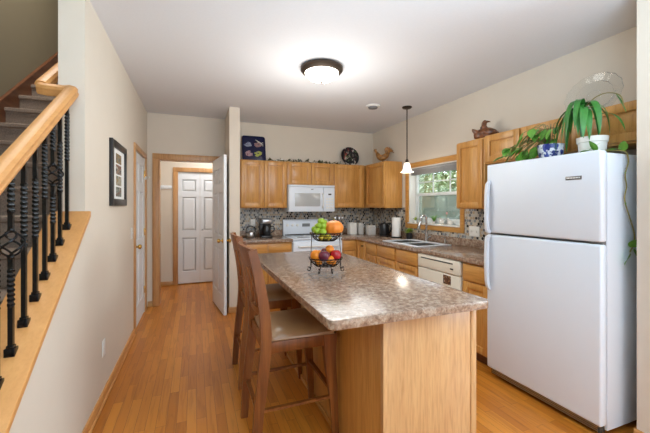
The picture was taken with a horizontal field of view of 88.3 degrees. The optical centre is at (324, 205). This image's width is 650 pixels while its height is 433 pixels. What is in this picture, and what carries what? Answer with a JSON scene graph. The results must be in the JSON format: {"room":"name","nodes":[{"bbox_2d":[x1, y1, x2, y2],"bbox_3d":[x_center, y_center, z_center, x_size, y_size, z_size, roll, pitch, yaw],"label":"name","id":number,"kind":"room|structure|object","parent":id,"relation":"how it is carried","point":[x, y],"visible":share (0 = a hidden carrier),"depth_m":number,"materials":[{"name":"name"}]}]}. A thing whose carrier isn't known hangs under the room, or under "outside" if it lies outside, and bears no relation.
{"room":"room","nodes":[
{"label":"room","id":0,"kind":"room"},
{"bbox_2d":[0,0,57,96],"bbox_3d":[-1.694,-1.220,0.952,0.990,5.200,10.000,0,0,-21],"label":"wall","id":1,"kind":"structure","parent":0,"point":[28,28],"depth_m":3.37,"materials":[{"name":"paint"}]},
{"bbox_2d":[0,52,57,122],"bbox_3d":[-2.611,-0.366,2.344,0.028,3.491,4.460,0,0,-21],"label":"trim","id":2,"kind":"structure","parent":1,"relation":"attached to","point":[10,99],"depth_m":3.29,"materials":[{"name":"brown wood"}]},
{"bbox_2d":[9,0,146,432],"bbox_3d":[-1.152,-1.220,1.103,0.130,5.200,9.890,0,0,-21],"label":"wall","id":3,"kind":"structure","parent":0,"point":[108,104],"depth_m":2.08,"materials":[{"name":"paint"}]},
{"bbox_2d":[0,63,78,388],"bbox_3d":[-1.641,-0.498,2.151,0.211,3.345,3.640,0,0,-25],"label":"stair railing","id":4,"kind":"object","parent":3,"relation":"on","point":[14,159],"visible":0.99,"depth_m":1.48,"materials":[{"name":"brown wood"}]},
{"bbox_2d":[0,211,90,432],"bbox_3d":[-1.197,0.644,1.214,0.197,1.226,1.609,0,0,-21],"label":"trim","id":5,"kind":"structure","parent":3,"relation":"attached to","point":[16,371],"depth_m":1.43,"materials":[{"name":"brown wood"}]},
{"bbox_2d":[102,338,104,357],"bbox_3d":[-1.578,1.010,2.391,0.008,0.115,0.070,0,0,-21],"label":"wall plate","id":6,"kind":"object","parent":3,"relation":"attached to","point":[103,341],"visible":1,"depth_m":2.37,"materials":[{"name":"white plastic"}]},
{"bbox_2d":[82,329,135,432],"bbox_3d":[-1.436,1.343,2.049,0.025,0.075,3.260,0,0,-21],"label":"baseboard","id":7,"kind":"structure","parent":3,"relation":"attached to","point":[89,426],"depth_m":2.45,"materials":[{"name":"brown wood"}]},
{"bbox_2d":[109,137,126,205],"bbox_3d":[-1.736,-0.263,2.823,0.025,0.520,0.577,0,0,-21],"label":"framed picture","id":8,"kind":"object","parent":3,"relation":"attached to","point":[117,152],"visible":1,"depth_m":2.77,"materials":[{"name":"black paint"}]},
{"bbox_2d":[116,187,120,196],"bbox_3d":[-1.738,-0.118,2.822,0.002,0.078,0.207,0,0,-21],"label":"print","id":9,"kind":"object","parent":8,"relation":"attached to","point":[118,189],"depth_m":2.81},
{"bbox_2d":[116,176,120,185],"bbox_3d":[-1.738,-0.210,2.822,0.002,0.078,0.207,0,0,-21],"label":"print","id":10,"kind":"object","parent":8,"relation":"on","point":[118,178],"depth_m":2.81},
{"bbox_2d":[116,164,120,175],"bbox_3d":[-1.738,-0.302,2.822,0.002,0.078,0.207,0,0,-21],"label":"print","id":11,"kind":"object","parent":8,"relation":"on","point":[118,166],"depth_m":2.81},
{"bbox_2d":[116,153,120,164],"bbox_3d":[-1.738,-0.394,2.822,0.002,0.078,0.207,0,0,-21],"label":"print","id":12,"kind":"object","parent":8,"relation":"on","point":[118,155],"depth_m":2.81},
{"bbox_2d":[134,142,149,333],"bbox_3d":[-2.210,0.350,3.997,0.176,2.060,0.929,0,0,-18],"label":"door","id":13,"kind":"structure","parent":3,"relation":"in","point":[140,174],"depth_m":4.00,"materials":[{"name":"white paint"}]},
{"bbox_2d":[147,112,224,301],"bbox_3d":[-1.915,0.050,4.845,1.155,2.660,0.120,0,0,-21],"label":"wall","id":14,"kind":"structure","parent":0,"point":[166,133],"depth_m":4.71,"materials":[{"name":"paint"}]},
{"bbox_2d":[152,153,230,314],"bbox_3d":[-1.797,0.328,4.476,0.978,2.105,0.923,0,0,-21],"label":"door","id":15,"kind":"structure","parent":14,"relation":"in","point":[220,240],"depth_m":4.60,"materials":[{"name":"white paint"}]},
{"bbox_2d":[161,161,212,283],"bbox_3d":[-2.010,0.050,6.133,1.910,2.660,0.110,0,0,-21],"label":"wall","id":16,"kind":"structure","parent":0,"point":[166,166],"depth_m":5.80,"materials":[{"name":"paint"}]},
{"bbox_2d":[161,185,171,188],"bbox_3d":[-2.754,-0.325,5.748,0.225,0.060,0.070,0,0,-21],"label":"coat rack","id":17,"kind":"object","parent":16,"relation":"attached to","point":[162,186],"visible":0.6,"depth_m":5.77,"materials":[{"name":"white paint"}]},
{"bbox_2d":[161,281,172,285],"bbox_3d":[-2.757,1.343,5.778,0.260,0.075,0.012,0,0,-21],"label":"baseboard","id":18,"kind":"structure","parent":16,"relation":"attached to","point":[168,283],"depth_m":5.79,"materials":[{"name":"brown wood"}]},
{"bbox_2d":[173,167,212,284],"bbox_3d":[-2.242,0.352,5.995,0.872,2.055,0.060,0,0,-21],"label":"door","id":19,"kind":"structure","parent":16,"relation":"in","point":[192,192],"depth_m":5.95,"materials":[{"name":"white paint"}]},
{"bbox_2d":[225,107,239,306],"bbox_3d":[-1.294,0.050,4.657,0.132,2.660,0.680,0,0,-21],"label":"wall","id":20,"kind":"structure","parent":0,"point":[232,120],"depth_m":4.34,"materials":[{"name":"paint"}]},
{"bbox_2d":[227,302,235,312],"bbox_3d":[-1.293,1.343,4.640,0.144,0.075,0.672,0,0,-21],"label":"baseboard","id":21,"kind":"structure","parent":20,"relation":"attached to","point":[230,309],"depth_m":4.32,"materials":[{"name":"brown wood"}]},
{"bbox_2d":[240,230,281,236],"bbox_3d":[-1.023,0.421,5.180,0.736,0.090,0.022,0,0,-21],"label":"trim","id":22,"kind":"structure","parent":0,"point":[276,232],"depth_m":5.17,"materials":[{"name":"brown stone"}]},
{"bbox_2d":[240,122,372,165],"bbox_3d":[-0.290,0.050,5.551,2.385,2.660,0.120,0,0,-21],"label":"wall","id":23,"kind":"structure","parent":0,"point":[283,142],"depth_m":5.50,"materials":[{"name":"paint"}]},
{"bbox_2d":[240,159,286,207],"bbox_3d":[-0.945,-0.320,5.056,0.690,0.700,0.310,0,0,-21],"label":"upper cabinet","id":24,"kind":"object","parent":23,"relation":"attached to","point":[263,184],"visible":0.97,"depth_m":4.91,"materials":[{"name":"brown wood"}]},
{"bbox_2d":[242,135,265,160],"bbox_3d":[-1.080,-0.871,5.089,0.354,0.401,0.122,0,0,-21],"label":"serving tray","id":25,"kind":"object","parent":24,"relation":"on","point":[253,147],"visible":0.91,"depth_m":5.09,"materials":[{"name":"blue ceramic"}]},
{"bbox_2d":[240,208,371,235],"bbox_3d":[-0.268,0.250,5.491,2.377,0.460,0.008,0,0,-21],"label":"backsplash","id":26,"kind":"structure","parent":23,"relation":"attached to","point":[356,215],"depth_m":5.41,"materials":[{"name":"tile"}]},
{"bbox_2d":[287,162,332,185],"bbox_3d":[-0.270,-0.497,5.318,0.755,0.345,0.310,0,0,-21],"label":"upper cabinet","id":27,"kind":"object","parent":23,"relation":"attached to","point":[298,173],"visible":0.92,"depth_m":5.16,"materials":[{"name":"brown wood"}]},
{"bbox_2d":[266,157,340,163],"bbox_3d":[-0.303,-0.714,5.277,1.276,0.093,0.130,0,0,-20],"label":"leaf garland","id":28,"kind":"object","parent":27,"relation":"on","point":[269,159],"visible":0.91,"depth_m":5.27,"materials":[{"name":"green plant"}]},
{"bbox_2d":[283,185,334,211],"bbox_3d":[-0.251,-0.116,5.268,0.744,0.408,0.407,0,0,-21],"label":"microwave","id":29,"kind":"object","parent":27,"relation":"attached to","point":[300,198],"visible":0.99,"depth_m":5.11,"materials":[{"name":"white plastic"}]},
{"bbox_2d":[333,164,364,207],"bbox_3d":[0.344,-0.320,5.556,0.558,0.700,0.310,0,0,-21],"label":"upper cabinet","id":30,"kind":"object","parent":23,"relation":"attached to","point":[348,180],"visible":0.91,"depth_m":5.41,"materials":[{"name":"brown wood"}]},
{"bbox_2d":[341,147,358,164],"bbox_3d":[0.422,-0.835,5.656,0.331,0.328,0.117,0,0,-21],"label":"decorative plate","id":31,"kind":"object","parent":30,"relation":"on","point":[349,155],"visible":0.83,"depth_m":5.66,"materials":[{"name":"black ceramic"}]},
{"bbox_2d":[90,0,636,133],"bbox_3d":[1.290,-1.330,2.051,5.110,0.100,9.890,0,0,-21],"label":"ceiling","id":32,"kind":"structure","parent":0,"point":[195,58],"depth_m":2.72,"materials":[{"name":"white paint"}]},
{"bbox_2d":[301,59,342,83],"bbox_3d":[-0.029,-1.205,3.089,0.392,0.150,0.392,0,0,-21],"label":"ceiling light","id":33,"kind":"object","parent":32,"relation":"attached to","point":[321,71],"visible":1,"depth_m":2.98,"materials":[{"name":"white glass"}]},
{"bbox_2d":[366,104,379,109],"bbox_3d":[0.613,-1.261,4.282,0.184,0.038,0.183,0,0,-21],"label":"smoke detector","id":34,"kind":"object","parent":32,"relation":"attached to","point":[369,106],"visible":1,"depth_m":4.24,"materials":[{"name":"white plastic"}]},
{"bbox_2d":[400,106,412,172],"bbox_3d":[1.060,-0.858,4.331,0.161,0.845,0.161,0,0,1],"label":"pendant light","id":35,"kind":"object","parent":32,"relation":"hanging from","point":[407,167],"visible":1,"depth_m":4.33,"materials":[{"name":"white glass"}]},
{"bbox_2d":[92,282,636,432],"bbox_3d":[0.818,1.420,1.900,6.100,0.080,9.950,0,0,-21],"label":"floor","id":36,"kind":"structure","parent":0,"point":[177,374],"depth_m":2.51,"materials":[{"name":"brown wood"}]},
{"bbox_2d":[0,67,57,304],"bbox_3d":[-2.414,-0.222,3.012,0.838,3.204,5.398,0,0,-21],"label":"staircase","id":37,"kind":"structure","parent":36,"relation":"on","point":[18,120],"depth_m":2.45,"materials":[{"name":"carpet"}]},
{"bbox_2d":[230,232,301,389],"bbox_3d":[-0.510,0.803,2.805,0.542,1.157,0.466,0,0,-21],"label":"bar stool","id":38,"kind":"object","parent":36,"relation":"on","point":[278,297],"visible":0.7,"depth_m":2.67,"materials":[{"name":"brown wood"}]},
{"bbox_2d":[246,242,291,283],"bbox_3d":[-0.906,0.944,4.898,0.705,0.872,0.632,0,0,-21],"label":"base cabinet","id":39,"kind":"object","parent":36,"relation":"on","point":[277,247],"visible":0.2,"depth_m":4.63,"materials":[{"name":"brown wood"}]},
{"bbox_2d":[242,235,292,243],"bbox_3d":[-0.910,0.486,4.889,0.736,0.040,0.645,0,0,-21],"label":"countertop","id":40,"kind":"structure","parent":39,"relation":"on","point":[257,239],"depth_m":4.66,"materials":[{"name":"brown stone"}]},
{"bbox_2d":[246,226,255,237],"bbox_3d":[-1.074,0.374,4.868,0.155,0.183,0.146,0,0,-2],"label":"kettle","id":41,"kind":"object","parent":40,"relation":"on","point":[250,234],"visible":0.98,"depth_m":4.82,"materials":[{"name":"silver metal"}]},
{"bbox_2d":[259,218,274,237],"bbox_3d":[-0.864,0.324,4.957,0.196,0.285,0.233,0,0,-21],"label":"coffee maker","id":42,"kind":"object","parent":40,"relation":"on","point":[265,226],"visible":1,"depth_m":4.87,"materials":[{"name":"black plastic"}]},
{"bbox_2d":[238,241,338,432],"bbox_3d":[-0.252,0.803,2.069,0.542,1.157,0.466,0,0,-21],"label":"bar stool","id":43,"kind":"object","parent":36,"relation":"on","point":[291,329],"visible":0.97,"depth_m":1.93,"materials":[{"name":"brown wood"}]},
{"bbox_2d":[282,219,341,252],"bbox_3d":[-0.202,0.797,5.137,0.758,1.165,0.686,0,0,-21],"label":"range","id":44,"kind":"object","parent":36,"relation":"on","point":[299,230],"visible":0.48,"depth_m":5.10,"materials":[{"name":"white metal"}]},
{"bbox_2d":[285,235,341,239],"bbox_3d":[-0.199,0.473,5.128,0.758,0.019,0.555,0,0,-21],"label":"cooktop","id":45,"kind":"object","parent":44,"relation":"in","point":[295,237],"depth_m":4.96,"materials":[{"name":"white metal"}]},
{"bbox_2d":[342,239,355,256],"bbox_3d":[0.258,0.944,5.350,0.232,0.872,0.632,0,0,-21],"label":"base cabinet","id":46,"kind":"object","parent":36,"relation":"on","point":[348,246],"visible":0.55,"depth_m":5.06,"materials":[{"name":"brown wood"}]},
{"bbox_2d":[356,240,366,259],"bbox_3d":[0.688,0.944,5.348,0.658,0.872,0.945,0,0,-21],"label":"base cabinet","id":47,"kind":"object","parent":36,"relation":"on","point":[361,253],"visible":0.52,"depth_m":4.92,"materials":[{"name":"brown wood"}]},
{"bbox_2d":[335,233,483,265],"bbox_3d":[0.997,0.486,4.303,0.868,0.040,3.118,0,0,-21],"label":"countertop","id":48,"kind":"structure","parent":47,"relation":"on","point":[471,255],"depth_m":3.65,"materials":[{"name":"brown stone"}]},
{"bbox_2d":[335,216,343,234],"bbox_3d":[0.234,0.317,5.500,0.133,0.299,0.117,0,0,-43],"label":"utensil crock","id":49,"kind":"object","parent":48,"relation":"on","point":[340,217],"visible":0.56,"depth_m":5.49,"materials":[{"name":"silver metal"}]},
{"bbox_2d":[347,222,356,234],"bbox_3d":[0.440,0.362,5.459,0.124,0.209,0.124,0,0,-21],"label":"canister","id":50,"kind":"object","parent":48,"relation":"on","point":[351,227],"visible":1,"depth_m":5.41,"materials":[{"name":"white ceramic"}]},
{"bbox_2d":[357,223,363,234],"bbox_3d":[0.580,0.369,5.513,0.088,0.194,0.088,0,0,-21],"label":"canister","id":51,"kind":"object","parent":48,"relation":"on","point":[360,227],"visible":0.92,"depth_m":5.47,"materials":[{"name":"grey ceramic"}]},
{"bbox_2d":[366,225,375,234],"bbox_3d":[0.735,0.382,5.391,0.124,0.169,0.124,0,0,-21],"label":"canister","id":52,"kind":"object","parent":48,"relation":"on","point":[370,229],"visible":0.98,"depth_m":5.34,"materials":[{"name":"grey ceramic"}]},
{"bbox_2d":[378,222,391,236],"bbox_3d":[0.922,0.354,5.169,0.165,0.224,0.193,0,0,-21],"label":"electric kettle","id":53,"kind":"object","parent":48,"relation":"on","point":[384,231],"visible":0.96,"depth_m":5.12,"materials":[{"name":"black plastic"}]},
{"bbox_2d":[391,215,401,237],"bbox_3d":[1.051,0.295,4.934,0.168,0.341,0.167,0,0,-21],"label":"paper towel holder","id":54,"kind":"object","parent":48,"relation":"on","point":[396,221],"visible":0.99,"depth_m":4.88,"materials":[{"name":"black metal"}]},
{"bbox_2d":[405,228,412,238],"bbox_3d":[1.176,0.388,4.702,0.169,0.155,0.170,0,0,25],"label":"potted herb","id":55,"kind":"object","parent":48,"relation":"on","point":[408,235],"visible":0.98,"depth_m":4.66,"materials":[{"name":"green plant"}]},
{"bbox_2d":[382,239,449,246],"bbox_3d":[1.132,0.545,4.215,0.500,0.174,0.740,0,0,-21],"label":"sink","id":56,"kind":"object","parent":48,"relation":"in","point":[409,242],"visible":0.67,"depth_m":4.20,"materials":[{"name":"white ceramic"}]},
{"bbox_2d":[417,214,431,241],"bbox_3d":[1.293,0.283,4.307,0.195,0.350,0.117,0,0,38],"label":"kitchen faucet","id":57,"kind":"object","parent":48,"relation":"on","point":[423,215],"visible":1,"depth_m":4.31,"materials":[{"name":"silver metal"}]},
{"bbox_2d":[366,242,377,263],"bbox_3d":[0.927,0.944,4.767,0.632,0.872,0.308,0,0,-21],"label":"base cabinet","id":58,"kind":"object","parent":36,"relation":"on","point":[371,248],"visible":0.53,"depth_m":4.63,"materials":[{"name":"brown wood"}]},
{"bbox_2d":[258,251,488,432],"bbox_3d":[0.052,0.923,2.460,0.863,0.914,2.050,0,0,-21],"label":"kitchen island","id":59,"kind":"object","parent":36,"relation":"on","point":[406,344],"visible":0.76,"depth_m":1.67,"materials":[{"name":"brown wood"}]},
{"bbox_2d":[258,251,488,330],"bbox_3d":[0.052,0.486,2.460,0.863,0.041,2.050,0,0,-21],"label":"island countertop","id":60,"kind":"structure","parent":59,"relation":"on","point":[367,293],"depth_m":1.80,"materials":[{"name":"brown stone"}]},
{"bbox_2d":[307,232,343,273],"bbox_3d":[0.005,0.321,2.346,0.244,0.273,0.244,0,0,-21],"label":"fruit stand","id":61,"kind":"object","parent":60,"relation":"on","point":[311,233],"visible":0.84,"depth_m":2.28,"materials":[{"name":"black metal"}]},
{"bbox_2d":[310,250,319,260],"bbox_3d":[-0.063,0.345,2.333,0.079,0.081,0.080,0,0,-21],"label":"orange","id":62,"kind":"object","parent":61,"relation":"in","point":[314,254],"visible":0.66,"depth_m":2.30,"materials":[{"name":"orange food"}]},
{"bbox_2d":[318,250,329,261],"bbox_3d":[-0.005,0.341,2.301,0.080,0.083,0.080,0,0,-21],"label":"apple","id":63,"kind":"object","parent":61,"relation":"in","point":[323,255],"visible":0.92,"depth_m":2.27,"materials":[{"name":"purple food"}]},
{"bbox_2d":[308,256,342,267],"bbox_3d":[0.005,0.388,2.346,0.244,0.061,0.244,0,0,-21],"label":"basket","id":64,"kind":"object","parent":61,"relation":"on","point":[324,263],"depth_m":2.28,"materials":[{"name":"black metal"}]},
{"bbox_2d":[310,232,341,241],"bbox_3d":[0.005,0.214,2.346,0.228,0.059,0.228,0,0,-21],"label":"basket","id":65,"kind":"object","parent":61,"relation":"on","point":[315,237],"depth_m":2.28,"materials":[{"name":"black metal"}]},
{"bbox_2d":[326,218,342,235],"bbox_3d":[0.063,0.146,2.346,0.135,0.120,0.130,0,0,-21],"label":"pumpkin","id":66,"kind":"object","parent":61,"relation":"on","point":[333,226],"visible":0.88,"depth_m":2.30,"materials":[{"name":"orange food"}]},
{"bbox_2d":[330,250,340,260],"bbox_3d":[0.075,0.339,2.336,0.080,0.083,0.080,0,0,-21],"label":"apple","id":67,"kind":"object","parent":61,"relation":"in","point":[336,254],"visible":0.81,"depth_m":2.31,"materials":[{"name":"red food"}]},
{"bbox_3d":[-0.010,0.140,2.328,0.052,0.054,0.052,0,0,-21],"label":"apple","id":68,"kind":"object","parent":61,"relation":"in","visible":0},
{"bbox_3d":[-0.040,0.137,2.335,0.052,0.054,0.052,0,0,-21],"label":"apple","id":69,"kind":"object","parent":68,"relation":"on","visible":0},
{"bbox_2d":[317,217,324,223],"bbox_3d":[-0.027,0.105,2.341,0.052,0.054,0.052,0,0,-21],"label":"apple","id":70,"kind":"object","parent":69,"relation":"on","point":[321,220],"visible":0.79,"depth_m":2.32,"materials":[{"name":"green food"}]},
{"bbox_3d":[-0.025,0.217,2.315,0.039,0.040,0.040,0,0,-21],"label":"lime","id":71,"kind":"object","parent":61,"relation":"in","visible":0},
{"bbox_2d":[319,229,326,235],"bbox_3d":[-0.015,0.176,2.296,0.052,0.054,0.052,0,0,-21],"label":"apple","id":72,"kind":"object","parent":71,"relation":"on","point":[322,231],"visible":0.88,"depth_m":2.28,"materials":[{"name":"green food"}]},
{"bbox_3d":[-0.001,0.323,2.366,0.055,0.057,0.056,0,0,-21],"label":"plum","id":73,"kind":"object","parent":61,"relation":"in","visible":0},
{"bbox_2d":[326,245,333,252],"bbox_3d":[0.033,0.307,2.366,0.063,0.065,0.064,0,0,-21],"label":"orange","id":74,"kind":"object","parent":73,"relation":"on","point":[329,248],"visible":0.63,"depth_m":2.34,"materials":[{"name":"orange food"}]},
{"bbox_2d":[377,244,418,276],"bbox_3d":[1.148,0.944,4.199,0.632,0.872,0.908,0,0,-21],"label":"base cabinet","id":75,"kind":"object","parent":36,"relation":"on","point":[406,261],"visible":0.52,"depth_m":4.02,"materials":[{"name":"brown wood"}]},
{"bbox_2d":[418,253,462,290],"bbox_3d":[1.418,0.945,3.476,0.642,0.870,0.627,0,0,-21],"label":"dishwasher","id":76,"kind":"object","parent":36,"relation":"on","point":[432,268],"visible":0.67,"depth_m":3.32,"materials":[{"name":"beige plastic"}]},
{"bbox_2d":[443,274,450,284],"bbox_3d":[1.176,0.713,3.232,0.003,0.085,0.105,0,0,-21],"label":"magnet","id":77,"kind":"object","parent":76,"relation":"attached to","point":[446,279],"visible":1,"depth_m":3.24},
{"bbox_2d":[463,262,486,364],"bbox_3d":[1.600,0.944,3.033,0.632,0.872,0.318,0,0,-21],"label":"base cabinet","id":78,"kind":"object","parent":36,"relation":"on","point":[473,274],"visible":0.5,"depth_m":2.89,"materials":[{"name":"brown wood"}]},
{"bbox_2d":[484,150,636,432],"bbox_3d":[1.762,0.523,2.466,0.720,1.714,0.827,0,0,-21],"label":"refrigerator","id":79,"kind":"object","parent":36,"relation":"on","point":[562,294],"visible":0.99,"depth_m":2.14,"materials":[{"name":"white metal"}]},
{"bbox_2d":[493,122,564,162],"bbox_3d":[1.542,-0.466,2.575,0.294,0.291,0.492,0,0,-21],"label":"pothos","id":80,"kind":"object","parent":79,"relation":"on","point":[548,147],"visible":0.93,"depth_m":2.47,"materials":[{"name":"plant"}]},
{"bbox_2d":[537,143,564,157],"bbox_3d":[1.654,-0.383,2.455,0.172,0.125,0.172,0,0,-21],"label":"pot","id":81,"kind":"object","parent":80,"relation":"on","point":[545,149],"depth_m":2.39,"materials":[{"name":"blue ceramic"}]},
{"bbox_2d":[554,92,626,152],"bbox_3d":[1.728,-0.520,2.212,0.293,0.400,0.304,0,0,15],"label":"dracaena","id":82,"kind":"object","parent":79,"relation":"on","point":[581,114],"visible":0.92,"depth_m":2.15,"materials":[{"name":"green plant"}]},
{"bbox_2d":[576,135,608,152],"bbox_3d":[1.754,-0.385,2.198,0.172,0.128,0.172,0,0,-21],"label":"pot","id":83,"kind":"object","parent":82,"relation":"on","point":[602,141],"depth_m":2.13,"materials":[{"name":"white ceramic"}]},
{"bbox_2d":[581,141,636,264],"bbox_3d":[1.747,-0.026,2.093,0.428,0.762,0.159,0,0,31],"label":"trailing vine","id":84,"kind":"object","parent":79,"relation":"hanging from","point":[623,145],"visible":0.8,"depth_m":2.04,"materials":[{"name":"green plant"}]},
{"bbox_2d":[406,233,412,238],"bbox_3d":[1.179,0.421,4.700,0.104,0.090,0.103,0,0,-21],"label":"pot","id":85,"kind":"object","parent":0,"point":[408,235],"depth_m":4.66,"materials":[{"name":"black ceramic"}]},
{"bbox_2d":[373,26,636,233],"bbox_3d":[1.646,0.050,4.066,0.150,2.660,4.290,0,0,-21],"label":"wall","id":86,"kind":"structure","parent":0,"point":[544,92],"depth_m":3.19,"materials":[{"name":"paint"}]},
{"bbox_2d":[365,161,401,207],"bbox_3d":[0.858,-0.320,5.433,0.310,0.700,0.910,0,0,-21],"label":"upper cabinet","id":87,"kind":"object","parent":86,"relation":"attached to","point":[383,180],"visible":0.96,"depth_m":5.05,"materials":[{"name":"brown wood"}]},
{"bbox_2d":[374,147,393,160],"bbox_3d":[0.927,-0.800,5.285,0.314,0.259,0.107,0,0,5],"label":"rooster figurine","id":88,"kind":"object","parent":87,"relation":"on","point":[387,150],"visible":0.96,"depth_m":5.25,"materials":[{"name":"brown wood"}]},
{"bbox_2d":[342,227,483,248],"bbox_3d":[0.997,0.421,4.303,0.868,0.090,3.118,0,0,-21],"label":"trim","id":89,"kind":"structure","parent":86,"relation":"attached to","point":[472,243],"depth_m":4.13,"materials":[{"name":"brown stone"}]},
{"bbox_2d":[372,207,492,240],"bbox_3d":[1.409,0.250,4.458,0.008,0.460,3.132,0,0,-21],"label":"backsplash","id":90,"kind":"structure","parent":86,"relation":"attached to","point":[473,217],"depth_m":4.29,"materials":[{"name":"tile"}]},
{"bbox_2d":[469,226,479,236],"bbox_3d":[1.670,0.285,3.753,0.014,0.115,0.145,0,0,-21],"label":"wall plate","id":91,"kind":"object","parent":90,"relation":"attached to","point":[474,231],"visible":1,"depth_m":3.75,"materials":[{"name":"white plastic"}]},
{"bbox_2d":[405,154,464,232],"bbox_3d":[1.474,-0.150,4.463,0.178,0.940,1.165,0,0,-21],"label":"window","id":92,"kind":"structure","parent":86,"relation":"in","point":[417,204],"depth_m":4.55,"materials":[{"name":"brown wood"}]},
{"bbox_2d":[430,215,436,223],"bbox_3d":[1.470,0.173,4.496,0.124,0.128,0.165,0,0,-42],"label":"plant","id":93,"kind":"object","parent":92,"relation":"on","point":[432,217],"visible":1,"depth_m":4.48,"materials":[{"name":"green plant"}]},
{"bbox_2d":[411,162,456,175],"bbox_3d":[1.469,-0.491,4.458,0.060,0.092,1.002,0,0,-21],"label":"blind","id":94,"kind":"object","parent":92,"relation":"attached to","point":[446,166],"depth_m":4.43,"materials":[{"name":"fabric"}]},
{"bbox_2d":[447,218,453,224],"bbox_3d":[1.573,0.194,4.196,0.060,0.087,0.111,0,0,-21],"label":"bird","id":95,"kind":"object","parent":92,"relation":"on","point":[449,222],"visible":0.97,"depth_m":4.18},
{"bbox_2d":[457,137,487,208],"bbox_3d":[1.615,-0.320,3.482,0.310,0.700,0.365,0,0,-21],"label":"upper cabinet","id":96,"kind":"object","parent":86,"relation":"attached to","point":[471,166],"visible":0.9,"depth_m":3.39,"materials":[{"name":"brown wood"}]},
{"bbox_2d":[472,120,498,138],"bbox_3d":[1.642,-0.774,3.408,0.205,0.206,0.195,0,0,-21],"label":"bird figurine","id":97,"kind":"object","parent":96,"relation":"on","point":[484,131],"visible":0.84,"depth_m":3.38,"materials":[{"name":"brown wood"}]},
{"bbox_2d":[485,117,576,164],"bbox_3d":[1.826,-0.542,2.938,0.310,0.275,0.800,0,0,-21],"label":"upper cabinet","id":98,"kind":"object","parent":86,"relation":"attached to","point":[494,143],"visible":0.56,"depth_m":2.98,"materials":[{"name":"brown wood"}]},
{"bbox_2d":[571,100,636,152],"bbox_3d":[2.062,-0.542,2.330,0.310,0.275,0.500,0,0,-21],"label":"upper cabinet","id":99,"kind":"object","parent":86,"relation":"attached to","point":[617,134],"visible":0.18,"depth_m":2.23,"materials":[{"name":"brown wood"}]},
{"bbox_2d":[576,72,623,107],"bbox_3d":[2.053,-0.852,2.572,0.065,0.332,0.414,0,0,-21],"label":"glass platter","id":100,"kind":"object","parent":99,"relation":"on","point":[607,72],"visible":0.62,"depth_m":2.48,"materials":[{"name":"white"}]},
{"bbox_2d":[637,0,649,432],"bbox_3d":[2.822,0.050,2.286,2.085,2.660,0.120,0,0,-21],"label":"wall pier","id":101,"kind":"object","parent":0,"point":[643,6],"visible":1,"depth_m":1.94,"materials":[{"name":"paint"}]},
{"bbox_2d":[634,428,643,432],"bbox_3d":[1.844,1.343,1.906,0.012,0.075,0.140,0,0,-21],"label":"baseboard","id":102,"kind":"structure","parent":101,"relation":"attached to","point":[635,429],"depth_m":1.95,"materials":[{"name":"brown wood"}]},
{"label":"outside","id":103,"kind":"structure","parent":0,"visible":0},
{"bbox_3d":[12.943,1.730,12.531,26.800,0.100,38.000,0,0,-21],"label":"ground","id":104,"kind":"structure","parent":103,"visible":0},
{"bbox_2d":[420,174,454,192],"bbox_3d":[5.822,-0.277,19.422,3.542,3.927,3.538,0,0,-21],"label":"tree","id":105,"kind":"object","parent":104,"relation":"on","point":[424,175],"visible":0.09,"depth_m":18.72,"materials":[{"name":"green plant"}]},
{"bbox_2d":[420,171,456,192],"bbox_3d":[5.775,-0.243,15.478,3.103,3.858,3.113,0,0,39],"label":"tree","id":106,"kind":"object","parent":104,"relation":"on","point":[440,174],"visible":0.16,"depth_m":15.44,"materials":[{"name":"green plant"}]},
{"bbox_2d":[439,170,456,191],"bbox_3d":[5.590,-0.078,11.989,2.893,3.529,2.943,0,0,-21],"label":"tree","id":107,"kind":"object","parent":104,"relation":"on","point":[447,189],"visible":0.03,"depth_m":12.17,"materials":[{"name":"green plant"}]},
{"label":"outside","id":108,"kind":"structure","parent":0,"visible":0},
{"bbox_2d":[420,172,456,191],"bbox_3d":[16.377,-1.150,21.372,12.000,5.699,44.000,0,0,-21],"label":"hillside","id":109,"kind":"structure","parent":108,"point":[455,172],"depth_m":35.78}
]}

